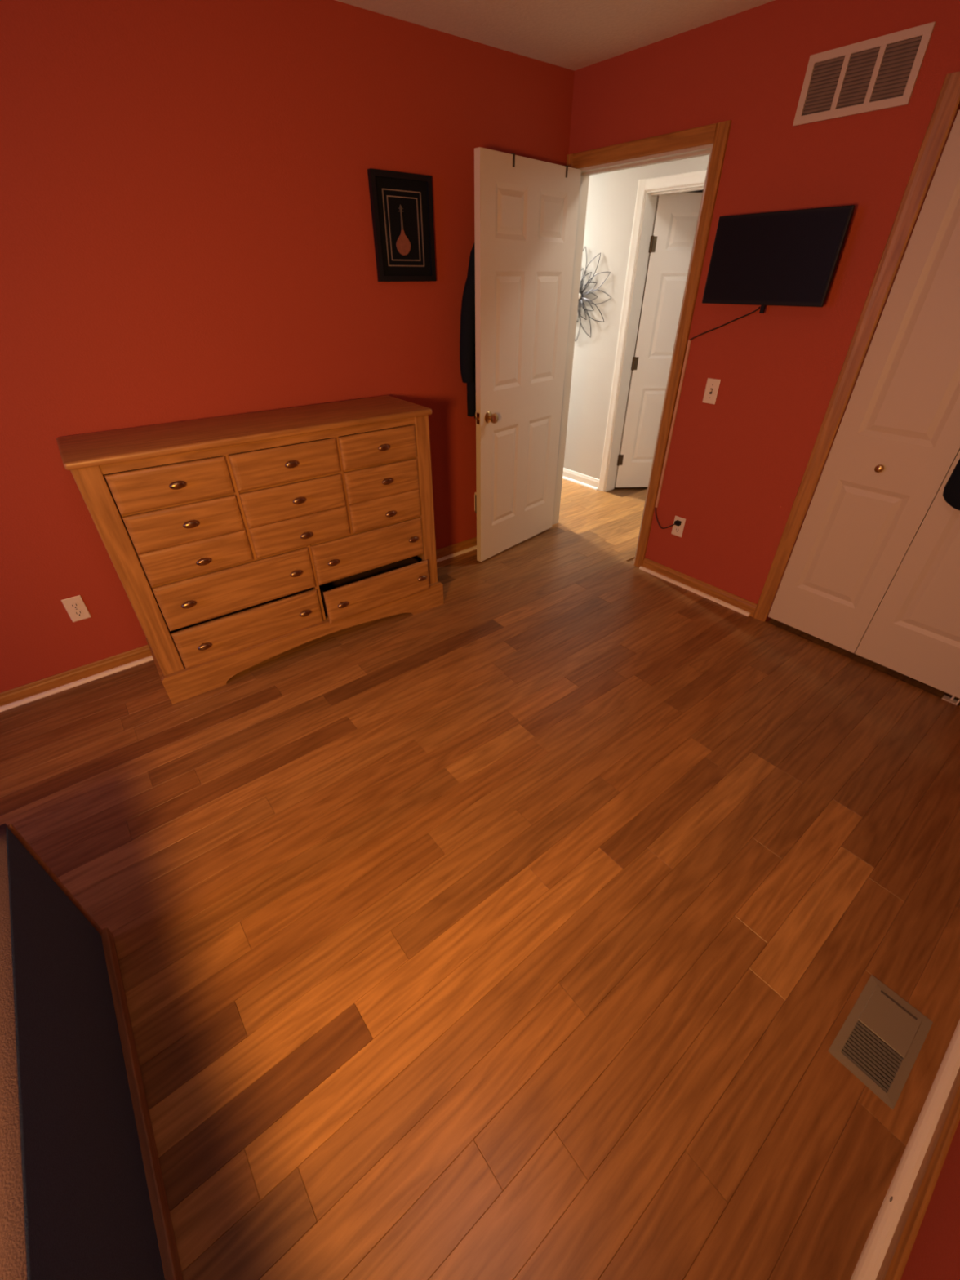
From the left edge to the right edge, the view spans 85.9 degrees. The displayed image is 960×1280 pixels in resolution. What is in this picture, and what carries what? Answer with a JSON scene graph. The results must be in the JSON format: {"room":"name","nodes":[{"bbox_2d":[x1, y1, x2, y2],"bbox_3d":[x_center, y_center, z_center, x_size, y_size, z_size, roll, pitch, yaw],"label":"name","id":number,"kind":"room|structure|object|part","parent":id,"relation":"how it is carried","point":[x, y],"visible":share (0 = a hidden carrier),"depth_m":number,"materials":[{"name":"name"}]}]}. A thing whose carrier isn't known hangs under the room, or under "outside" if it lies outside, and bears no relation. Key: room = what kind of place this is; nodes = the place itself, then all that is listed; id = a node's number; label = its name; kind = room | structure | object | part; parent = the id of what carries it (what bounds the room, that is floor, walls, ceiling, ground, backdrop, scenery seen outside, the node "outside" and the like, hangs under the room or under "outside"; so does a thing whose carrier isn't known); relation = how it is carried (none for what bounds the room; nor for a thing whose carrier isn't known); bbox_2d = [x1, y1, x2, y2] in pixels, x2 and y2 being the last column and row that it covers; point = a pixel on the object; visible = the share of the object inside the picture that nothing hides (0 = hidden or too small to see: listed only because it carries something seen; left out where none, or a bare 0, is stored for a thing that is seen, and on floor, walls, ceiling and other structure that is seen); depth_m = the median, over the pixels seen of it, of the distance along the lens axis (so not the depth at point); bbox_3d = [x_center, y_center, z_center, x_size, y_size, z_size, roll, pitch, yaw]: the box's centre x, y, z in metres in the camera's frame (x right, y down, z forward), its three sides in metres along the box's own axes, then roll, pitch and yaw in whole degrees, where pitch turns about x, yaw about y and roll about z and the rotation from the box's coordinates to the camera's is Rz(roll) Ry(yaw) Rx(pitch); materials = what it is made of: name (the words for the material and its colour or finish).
{"room":"bedroom","nodes":[
{"label":"bedroom","id":0,"kind":"room"},
{"bbox_2d":[0,0,574,693],"bbox_3d":[-1.593,-0.967,2.004,5.440,2.422,0.120,-25,42,-31],"label":"wall","id":1,"kind":"structure","parent":0,"point":[186,228],"depth_m":2.06,"materials":[{"name":"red paint"}]},
{"bbox_2d":[61,595,91,622],"bbox_3d":[-1.792,-0.138,2.289,0.071,0.115,0.008,-25,42,-31],"label":"wall outlet","id":2,"kind":"object","parent":1,"relation":"attached to","point":[75,606],"visible":1,"depth_m":2.29,"materials":[{"name":"beige plastic"}]},
{"bbox_2d":[70,601,79,608],"bbox_3d":[-1.791,-0.153,2.276,0.032,0.033,0.002,-25,42,-31],"label":"receptacle","id":3,"kind":"object","parent":2,"relation":"attached to","point":[73,605],"depth_m":2.28,"materials":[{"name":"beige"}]},
{"bbox_2d":[74,609,83,616],"bbox_3d":[-1.790,-0.121,2.298,0.032,0.033,0.002,-25,42,-31],"label":"receptacle","id":4,"kind":"object","parent":2,"relation":"attached to","point":[77,612],"depth_m":2.30,"materials":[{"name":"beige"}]},
{"bbox_2d":[0,537,476,706],"bbox_3d":[-1.549,0.013,2.628,5.200,0.076,0.012,-25,42,-31],"label":"baseboard","id":5,"kind":"structure","parent":1,"relation":"attached to","point":[16,694],"depth_m":2.42,"materials":[{"name":"brown wood"}]},
{"bbox_2d":[0,545,476,712],"bbox_3d":[-1.547,0.048,2.631,5.180,0.017,0.017,-25,42,-31],"label":"trim","id":6,"kind":"structure","parent":1,"relation":"attached to","point":[33,698],"depth_m":2.43,"materials":[{"name":"beige wood"}]},
{"bbox_2d":[367,168,435,281],"bbox_3d":[-0.355,-1.928,2.420,0.320,0.400,0.025,-25,42,-31],"label":"framed picture","id":7,"kind":"object","parent":1,"relation":"attached to","point":[402,207],"visible":1,"depth_m":2.41,"materials":[{"name":"black"}]},
{"bbox_2d":[474,492,476,513],"bbox_3d":[0.001,-0.922,3.452,0.068,0.144,0.046,-25,42,-31],"label":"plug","id":8,"kind":"object","parent":1,"relation":"attached to","point":[475,493],"visible":0.24,"depth_m":3.44,"materials":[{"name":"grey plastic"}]},
{"bbox_2d":[0,478,959,1279],"bbox_3d":[-0.475,-0.425,3.420,8.000,0.120,6.340,-25,42,-31],"label":"floor","id":9,"kind":"structure","parent":0,"point":[526,923],"depth_m":1.53,"materials":[{"name":"brown wood"}]},
{"bbox_2d":[0,822,183,1279],"bbox_3d":[-1.359,1.338,0.308,2.024,0.570,1.569,-25,42,-31],"label":"bed","id":10,"kind":"object","parent":9,"relation":"on","point":[83,1197],"visible":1,"depth_m":0.93,"materials":[{"name":"grey fabric"}]},
{"bbox_2d":[0,822,26,1279],"bbox_3d":[-1.357,1.114,0.159,1.976,0.032,1.547,-25,42,-31],"label":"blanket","id":11,"kind":"object","parent":10,"relation":"on","point":[13,1043],"depth_m":0.79,"materials":[{"name":"brown fabric"}]},
{"bbox_3d":[-1.076,0.643,1.309,0.039,0.533,0.016,-25,42,-31],"label":"corner post","id":12,"kind":"part","parent":10,"relation":"part of","materials":[{"name":"brown wood"}]},
{"bbox_3d":[-0.585,1.187,0.955,0.046,0.046,1.569,-25,42,-31],"label":"rail","id":13,"kind":"part","parent":10,"relation":"part of","materials":[{"name":"brown wood"}]},
{"bbox_2d":[56,395,444,704],"bbox_3d":[-0.908,-0.483,2.476,1.450,1.060,0.485,-23,41,-29],"label":"dresser","id":14,"kind":"object","parent":9,"relation":"on","point":[230,541],"visible":1,"depth_m":2.24,"materials":[{"name":"brown wood"}]},
{"bbox_3d":[-1.354,-0.181,2.054,0.084,1.013,0.036,-23,41,-29],"label":"corner post","id":15,"kind":"part","parent":14,"relation":"part of","materials":[{"name":"brown wood"}]},
{"bbox_3d":[-1.149,-0.584,1.937,0.401,0.143,0.020,-23,41,-29],"label":"drawer","id":16,"kind":"part","parent":14,"relation":"part of","materials":[{"name":"brown wood"}]},
{"bbox_3d":[-1.130,-0.578,1.920,0.054,0.029,0.034,-23,41,-29],"label":"knob","id":17,"kind":"part","parent":14,"relation":"part of","materials":[{"name":"brown metal"}]},
{"bbox_3d":[-1.149,-0.399,2.067,0.401,0.287,0.020,-23,41,-29],"label":"drawer","id":18,"kind":"part","parent":14,"relation":"part of","materials":[{"name":"brown wood"}]},
{"bbox_3d":[-1.214,-0.149,2.142,0.054,0.029,0.034,-23,41,-29],"label":"knob","id":19,"kind":"part","parent":14,"relation":"part of","materials":[{"name":"brown metal"}]},
{"bbox_3d":[-1.129,-0.452,2.008,0.054,0.029,0.034,-23,41,-29],"label":"knob","id":20,"kind":"part","parent":14,"relation":"part of","materials":[{"name":"brown metal"}]},
{"bbox_3d":[-1.129,-0.321,2.100,0.054,0.029,0.034,-23,41,-29],"label":"knob","id":21,"kind":"part","parent":14,"relation":"part of","materials":[{"name":"brown metal"}]},
{"bbox_3d":[-1.214,0.027,2.266,0.054,0.029,0.034,-23,41,-29],"label":"knob","id":22,"kind":"part","parent":14,"relation":"part of","materials":[{"name":"brown metal"}]},
{"bbox_3d":[-1.051,-0.231,2.273,0.644,0.203,0.020,-23,41,-29],"label":"drawer","id":23,"kind":"part","parent":14,"relation":"part of","materials":[{"name":"brown wood"}]},
{"bbox_3d":[-1.050,-0.058,2.395,0.644,0.187,0.020,-23,41,-29],"label":"drawer","id":24,"kind":"part","parent":14,"relation":"part of","materials":[{"name":"brown wood"}]},
{"bbox_3d":[-0.816,-0.812,2.100,1.259,0.035,0.020,-23,41,-29],"label":"rail","id":25,"kind":"part","parent":14,"relation":"part of","materials":[{"name":"brown wood"}]},
{"bbox_3d":[-0.823,-0.679,2.206,1.259,0.016,0.023,-23,41,-29],"label":"rail","id":26,"kind":"part","parent":14,"relation":"part of","materials":[{"name":"brown wood"}]},
{"bbox_3d":[-0.799,-0.734,2.150,0.442,0.143,0.020,-23,41,-29],"label":"drawer","id":27,"kind":"part","parent":14,"relation":"part of","materials":[{"name":"brown wood"}]},
{"bbox_3d":[-0.823,-0.435,2.377,1.259,0.016,0.023,-23,41,-29],"label":"rail","id":28,"kind":"part","parent":14,"relation":"part of","materials":[{"name":"brown wood"}]},
{"bbox_3d":[-0.783,-0.727,2.131,0.054,0.029,0.034,-23,41,-29],"label":"knob","id":29,"kind":"part","parent":14,"relation":"part of","materials":[{"name":"brown metal"}]},
{"bbox_3d":[-0.799,-0.549,2.280,0.442,0.287,0.020,-23,41,-29],"label":"drawer","id":30,"kind":"part","parent":14,"relation":"part of","materials":[{"name":"brown wood"}]},
{"bbox_3d":[-0.847,-0.307,2.366,0.054,0.029,0.034,-23,41,-29],"label":"knob","id":31,"kind":"part","parent":14,"relation":"part of","materials":[{"name":"brown metal"}]},
{"bbox_3d":[-0.782,-0.601,2.220,0.054,0.029,0.034,-23,41,-29],"label":"knob","id":32,"kind":"part","parent":14,"relation":"part of","materials":[{"name":"brown metal"}]},
{"bbox_3d":[-0.847,-0.131,2.490,0.054,0.029,0.034,-23,41,-29],"label":"knob","id":33,"kind":"part","parent":14,"relation":"part of","materials":[{"name":"brown metal"}]},
{"bbox_3d":[-0.782,-0.470,2.311,0.054,0.029,0.034,-23,41,-29],"label":"knob","id":34,"kind":"part","parent":14,"relation":"part of","materials":[{"name":"brown metal"}]},
{"bbox_3d":[-0.701,-0.369,2.455,0.054,0.029,0.034,-23,41,-29],"label":"knob","id":35,"kind":"part","parent":14,"relation":"part of","materials":[{"name":"brown metal"}]},
{"bbox_3d":[-0.682,-0.176,2.553,0.054,0.029,0.034,-23,41,-29],"label":"knob","id":36,"kind":"part","parent":14,"relation":"part of","materials":[{"name":"brown metal"}]},
{"bbox_3d":[-0.543,-0.450,2.583,0.593,0.203,0.020,-23,41,-29],"label":"drawer","id":37,"kind":"part","parent":14,"relation":"part of","materials":[{"name":"brown wood"}]},
{"bbox_3d":[-0.519,-0.256,2.685,0.588,0.176,0.020,-23,41,-29],"label":"drawer","id":38,"kind":"part","parent":14,"relation":"part of","materials":[{"name":"brown wood"}]},
{"bbox_3d":[-0.458,-0.881,2.358,0.379,0.143,0.020,-23,41,-29],"label":"drawer","id":39,"kind":"part","parent":14,"relation":"part of","materials":[{"name":"brown wood"}]},
{"bbox_3d":[-0.458,-0.696,2.488,0.379,0.287,0.020,-23,41,-29],"label":"drawer","id":40,"kind":"part","parent":14,"relation":"part of","materials":[{"name":"brown wood"}]},
{"bbox_3d":[-0.440,-0.874,2.340,0.054,0.029,0.034,-23,41,-29],"label":"knob","id":41,"kind":"part","parent":14,"relation":"part of","materials":[{"name":"brown metal"}]},
{"bbox_3d":[-0.440,-0.748,2.428,0.054,0.029,0.034,-23,41,-29],"label":"knob","id":42,"kind":"part","parent":14,"relation":"part of","materials":[{"name":"brown metal"}]},
{"bbox_3d":[-0.440,-0.617,2.520,0.054,0.029,0.034,-23,41,-29],"label":"knob","id":43,"kind":"part","parent":14,"relation":"part of","materials":[{"name":"brown metal"}]},
{"bbox_3d":[-0.372,-0.739,2.845,0.018,1.013,0.362,-23,41,-29],"label":"panel","id":44,"kind":"part","parent":14,"relation":"part of","materials":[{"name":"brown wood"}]},
{"bbox_3d":[-0.348,-0.521,2.670,0.054,0.029,0.034,-23,41,-29],"label":"knob","id":45,"kind":"part","parent":14,"relation":"part of","materials":[{"name":"brown metal"}]},
{"bbox_3d":[-0.315,-0.334,2.777,0.054,0.029,0.034,-23,41,-29],"label":"knob","id":46,"kind":"part","parent":14,"relation":"part of","materials":[{"name":"brown metal"}]},
{"bbox_3d":[-0.281,-0.642,2.707,0.075,1.013,0.036,-23,41,-29],"label":"corner post","id":47,"kind":"part","parent":14,"relation":"part of","materials":[{"name":"brown wood"}]},
{"bbox_2d":[827,974,933,1110],"bbox_3d":[1.003,0.989,1.286,0.270,0.007,0.140,-25,42,-31],"label":"floor vent","id":48,"kind":"object","parent":9,"relation":"in","point":[894,1020],"visible":1,"depth_m":1.28,"materials":[{"name":"beige metal"}]},
{"bbox_2d":[335,0,774,71],"bbox_3d":[-0.522,-2.463,1.937,8.120,0.100,6.360,-25,42,-31],"label":"ceiling","id":49,"kind":"structure","parent":0,"point":[574,35],"depth_m":2.08,"materials":[{"name":"white paint"}]},
{"bbox_2d":[563,155,709,492],"bbox_3d":[0.685,-2.665,4.417,0.120,2.422,4.500,-25,42,-31],"label":"wall","id":50,"kind":"structure","parent":0,"point":[612,195],"depth_m":3.96,"materials":[{"name":"grey paint"}]},
{"bbox_2d":[562,467,599,489],"bbox_3d":[0.187,-2.018,5.508,0.014,0.088,2.820,-25,42,-31],"label":"baseboard","id":51,"kind":"structure","parent":50,"relation":"attached to","point":[569,473],"depth_m":4.73,"materials":[{"name":"white paint"}]},
{"bbox_2d":[574,245,611,342],"bbox_3d":[0.784,-2.713,4.065,0.048,0.629,0.629,-25,42,-31],"label":"wall decoration","id":52,"kind":"object","parent":50,"relation":"attached to","point":[581,295],"visible":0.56,"depth_m":3.99,"materials":[{"name":"grey metal"}]},
{"bbox_2d":[598,169,706,491],"bbox_3d":[1.339,-2.006,3.743,0.017,2.090,0.890,-25,42,-31],"label":"trim","id":53,"kind":"structure","parent":50,"relation":"attached to","point":[698,176],"depth_m":3.70,"materials":[{"name":"white paint"}]},
{"bbox_3d":[1.080,-2.192,4.009,0.017,2.090,0.060,-25,42,-31],"label":"casing","id":54,"kind":"part","parent":53,"relation":"part of","materials":[{"name":"white paint"}]},
{"bbox_3d":[1.337,-2.837,3.160,0.017,0.060,0.772,-25,42,-31],"label":"head casing","id":55,"kind":"part","parent":53,"relation":"part of","materials":[{"name":"white paint"}]},
{"bbox_2d":[604,182,704,491],"bbox_3d":[1.393,-2.006,3.795,0.120,2.030,0.770,-25,42,-31],"label":"trim","id":56,"kind":"structure","parent":50,"relation":"attached to","point":[651,196],"depth_m":3.85,"materials":[{"name":"white paint"}]},
{"bbox_2d":[614,192,702,487],"bbox_3d":[1.580,-2.210,4.074,0.794,2.014,0.049,-1,35,-1],"label":"door","id":57,"kind":"structure","parent":50,"relation":"in","point":[676,215],"depth_m":3.94,"materials":[{"name":"white paint"}]},
{"bbox_3d":[1.435,-1.802,4.348,0.189,0.548,0.006,-1,35,-1],"label":"panel","id":58,"kind":"part","parent":57,"relation":"part of","materials":[{"name":"white paint"}]},
{"bbox_3d":[1.433,-2.441,3.900,0.189,0.508,0.006,-1,35,-1],"label":"panel","id":59,"kind":"part","parent":57,"relation":"part of","materials":[{"name":"white paint"}]},
{"bbox_3d":[1.432,-2.858,3.607,0.189,0.168,0.006,-1,35,-1],"label":"panel","id":60,"kind":"part","parent":57,"relation":"part of","materials":[{"name":"white paint"}]},
{"bbox_2d":[684,190,702,192],"bbox_3d":[1.940,-2.574,4.281,1.640,2.422,2.920,-25,42,-31],"label":"wall","id":61,"kind":"structure","parent":0,"point":[697,191],"depth_m":4.63,"materials":[{"name":"grey paint"}]},
{"bbox_2d":[568,0,959,621],"bbox_3d":[1.486,-1.177,2.291,0.060,2.422,3.160,-25,42,-31],"label":"wall","id":62,"kind":"structure","parent":0,"point":[736,464],"depth_m":2.26,"materials":[{"name":"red paint"}]},
{"bbox_2d":[473,146,581,561],"bbox_3d":[0.258,-1.517,3.091,0.161,2.014,0.812,28,44,34],"label":"door","id":63,"kind":"structure","parent":62,"relation":"in","point":[526,214],"depth_m":2.91,"materials":[{"name":"beige wood"}]},
{"bbox_3d":[0.070,-1.263,2.932,0.063,0.062,0.062,28,44,34],"label":"knob","id":64,"kind":"part","parent":63,"relation":"part of","materials":[{"name":"gold metal"}]},
{"bbox_3d":[0.156,-1.039,3.265,0.006,0.548,0.199,28,44,34],"label":"panel","id":65,"kind":"part","parent":63,"relation":"part of","materials":[{"name":"white wood"}]},
{"bbox_3d":[0.154,-1.677,2.817,0.006,0.508,0.199,28,44,34],"label":"panel","id":66,"kind":"part","parent":63,"relation":"part of","materials":[{"name":"white wood"}]},
{"bbox_3d":[0.152,-2.095,2.524,0.006,0.168,0.199,28,44,34],"label":"panel","id":67,"kind":"part","parent":63,"relation":"part of","materials":[{"name":"white wood"}]},
{"bbox_3d":[0.386,-1.182,3.468,0.006,0.548,0.199,28,44,34],"label":"panel","id":68,"kind":"part","parent":63,"relation":"part of","materials":[{"name":"white wood"}]},
{"bbox_2d":[510,153,568,177],"bbox_3d":[0.243,-2.249,2.608,0.093,0.267,0.620,28,44,34],"label":"hanger","id":69,"kind":"object","parent":63,"relation":"hanging from","point":[513,154],"visible":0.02,"depth_m":2.42,"materials":[{"name":"brown metal"}]},
{"bbox_2d":[459,241,475,416],"bbox_3d":[0.026,-1.706,2.809,0.088,0.872,0.365,27,43,33],"label":"jacket","id":70,"kind":"object","parent":69,"relation":"hanging from","point":[467,335],"visible":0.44,"depth_m":2.72,"materials":[{"name":"black fabric"}]},
{"bbox_3d":[0.384,-1.821,3.020,0.006,0.508,0.199,28,44,34],"label":"panel","id":71,"kind":"part","parent":63,"relation":"part of","materials":[{"name":"white wood"}]},
{"bbox_3d":[0.382,-2.238,2.728,0.006,0.168,0.199,28,44,34],"label":"panel","id":72,"kind":"part","parent":63,"relation":"part of","materials":[{"name":"white wood"}]},
{"bbox_2d":[551,143,713,564],"bbox_3d":[0.812,-1.541,3.129,0.120,2.035,0.832,-25,42,-31],"label":"trim","id":73,"kind":"structure","parent":62,"relation":"attached to","point":[703,150],"depth_m":2.99,"materials":[{"name":"beige paint"}]},
{"bbox_2d":[566,120,731,567],"bbox_3d":[0.766,-1.536,3.069,0.017,2.097,0.936,-25,42,-31],"label":"trim","id":74,"kind":"structure","parent":62,"relation":"attached to","point":[717,134],"depth_m":2.52,"materials":[{"name":"brown wood"}]},
{"bbox_3d":[0.488,-1.736,3.355,0.017,2.097,0.044,-25,42,-31],"label":"casing","id":75,"kind":"part","parent":74,"relation":"part of","materials":[{"name":"brown wood"}]},
{"bbox_3d":[0.758,-2.374,2.490,0.017,0.062,0.832,-25,42,-31],"label":"head casing","id":76,"kind":"part","parent":74,"relation":"part of","materials":[{"name":"brown wood"}]},
{"bbox_3d":[1.038,-1.341,2.788,0.017,2.097,0.062,-25,42,-31],"label":"casing","id":77,"kind":"part","parent":74,"relation":"part of","materials":[{"name":"brown wood"}]},
{"bbox_2d":[655,339,691,507],"bbox_3d":[1.068,-1.165,2.872,0.011,0.881,0.014,-25,42,-31],"label":"cord cover","id":78,"kind":"object","parent":62,"relation":"attached to","point":[689,340],"visible":1,"depth_m":2.83,"materials":[{"name":"brown"}]},
{"bbox_2d":[671,515,685,537],"bbox_3d":[1.176,-0.673,3.055,0.008,0.115,0.071,-25,42,-31],"label":"wall outlet","id":79,"kind":"object","parent":62,"relation":"attached to","point":[677,531],"visible":0.94,"depth_m":3.05,"materials":[{"name":"beige plastic"}]},
{"bbox_2d":[675,527,679,532],"bbox_3d":[1.174,-0.656,3.065,0.002,0.033,0.032,-25,42,-31],"label":"receptacle","id":80,"kind":"object","parent":79,"relation":"attached to","point":[677,529],"depth_m":3.06,"materials":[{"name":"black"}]},
{"bbox_2d":[639,566,750,616],"bbox_3d":[1.277,-0.308,3.126,0.017,0.017,0.745,-25,42,-31],"label":"trim","id":81,"kind":"structure","parent":62,"relation":"attached to","point":[648,571],"depth_m":3.10,"materials":[{"name":"beige wood"}]},
{"bbox_2d":[642,557,757,616],"bbox_3d":[1.298,-0.331,3.107,0.012,0.076,0.755,-25,42,-31],"label":"baseboard","id":82,"kind":"structure","parent":62,"relation":"attached to","point":[749,606],"depth_m":3.07,"materials":[{"name":"brown wood"}]},
{"bbox_2d":[702,377,720,404],"bbox_3d":[1.177,-1.267,2.627,0.016,0.115,0.071,-25,42,-31],"label":"light switch","id":83,"kind":"object","parent":62,"relation":"attached to","point":[712,388],"visible":1,"depth_m":2.62,"materials":[{"name":"beige plastic"}]},
{"bbox_2d":[702,204,855,313],"bbox_3d":[1.248,-1.594,2.189,0.115,0.348,0.537,-25,42,-31],"label":"television","id":84,"kind":"object","parent":62,"relation":"attached to","point":[784,258],"visible":1,"depth_m":2.13,"materials":[{"name":"black plastic"}]},
{"bbox_2d":[654,306,759,528],"bbox_3d":[1.160,-1.102,2.740,0.036,1.139,0.349,-21,40,-27],"label":"power cord","id":85,"kind":"object","parent":84,"relation":"hanging from","point":[677,522],"visible":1,"depth_m":2.55,"materials":[{"name":"black plastic"}]},
{"bbox_3d":[1.266,-1.568,2.225,0.070,0.265,0.100,-25,42,-31],"label":"mount arm","id":86,"kind":"part","parent":84,"relation":"part of","materials":[{"name":"black plastic"}]},
{"bbox_2d":[752,71,959,706],"bbox_3d":[1.843,-0.762,1.960,0.017,2.096,1.012,-25,42,-31],"label":"trim","id":87,"kind":"structure","parent":62,"relation":"attached to","point":[948,103],"depth_m":2.04,"materials":[{"name":"brown wood"}]},
{"bbox_2d":[768,110,959,705],"bbox_3d":[1.850,-0.739,1.986,0.064,2.029,0.872,-25,42,-31],"label":"door","id":88,"kind":"structure","parent":62,"relation":"in","point":[872,571],"depth_m":2.20,"materials":[{"name":"beige wood"}]},
{"bbox_3d":[1.720,-0.440,2.409,0.006,0.513,0.236,-25,42,-31],"label":"panel","id":89,"kind":"part","parent":88,"relation":"part of","materials":[{"name":"beige wood"}]},
{"bbox_3d":[1.700,-0.729,2.193,0.034,0.032,0.033,-25,42,-31],"label":"knob","id":90,"kind":"part","parent":88,"relation":"part of","materials":[{"name":"gold metal"}]},
{"bbox_3d":[1.717,-1.189,1.883,0.006,0.843,0.236,-25,42,-31],"label":"panel","id":91,"kind":"part","parent":88,"relation":"part of","materials":[{"name":"beige wood"}]},
{"bbox_3d":[1.992,-0.244,2.128,0.006,0.513,0.236,-25,42,-31],"label":"panel","id":92,"kind":"part","parent":88,"relation":"part of","materials":[{"name":"beige wood"}]},
{"bbox_2d":[792,21,936,126],"bbox_3d":[1.351,-2.008,1.844,0.008,0.188,0.390,-25,42,-31],"label":"air vent","id":93,"kind":"object","parent":62,"relation":"in","point":[879,73],"visible":1,"depth_m":1.83,"materials":[{"name":"white metal"}]},
{"bbox_2d":[900,1120,959,1279],"bbox_3d":[0.329,0.470,-0.053,5.320,2.422,0.120,-25,42,-31],"label":"wall","id":94,"kind":"structure","parent":0,"point":[935,1255],"depth_m":0.92,"materials":[{"name":"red paint"}]},
{"bbox_2d":[850,1019,959,1279],"bbox_3d":[0.307,1.392,0.700,5.150,0.024,0.024,-25,42,-31],"label":"trim","id":95,"kind":"structure","parent":94,"relation":"attached to","point":[868,1264],"depth_m":1.08,"materials":[{"name":"beige wood"}]},
{"bbox_2d":[875,1066,959,1279],"bbox_3d":[0.337,1.365,0.683,5.200,0.088,0.012,-25,42,-31],"label":"baseboard","id":96,"kind":"structure","parent":94,"relation":"attached to","point":[893,1265],"depth_m":1.02,"materials":[{"name":"brown wood"}]},
{"bbox_3d":[1.966,-1.382,1.327,0.095,0.178,0.020,-25,42,-31],"label":"hook","id":97,"kind":"object","parent":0,"visible":0},
{"bbox_2d":[942,458,959,510],"bbox_3d":[1.943,-0.881,1.640,0.080,1.031,0.388,-25,42,-31],"label":"robe","id":98,"kind":"object","parent":97,"relation":"hanging from","point":[951,494],"visible":1,"depth_m":1.99,"materials":[{"name":"black fabric"}]}
]}

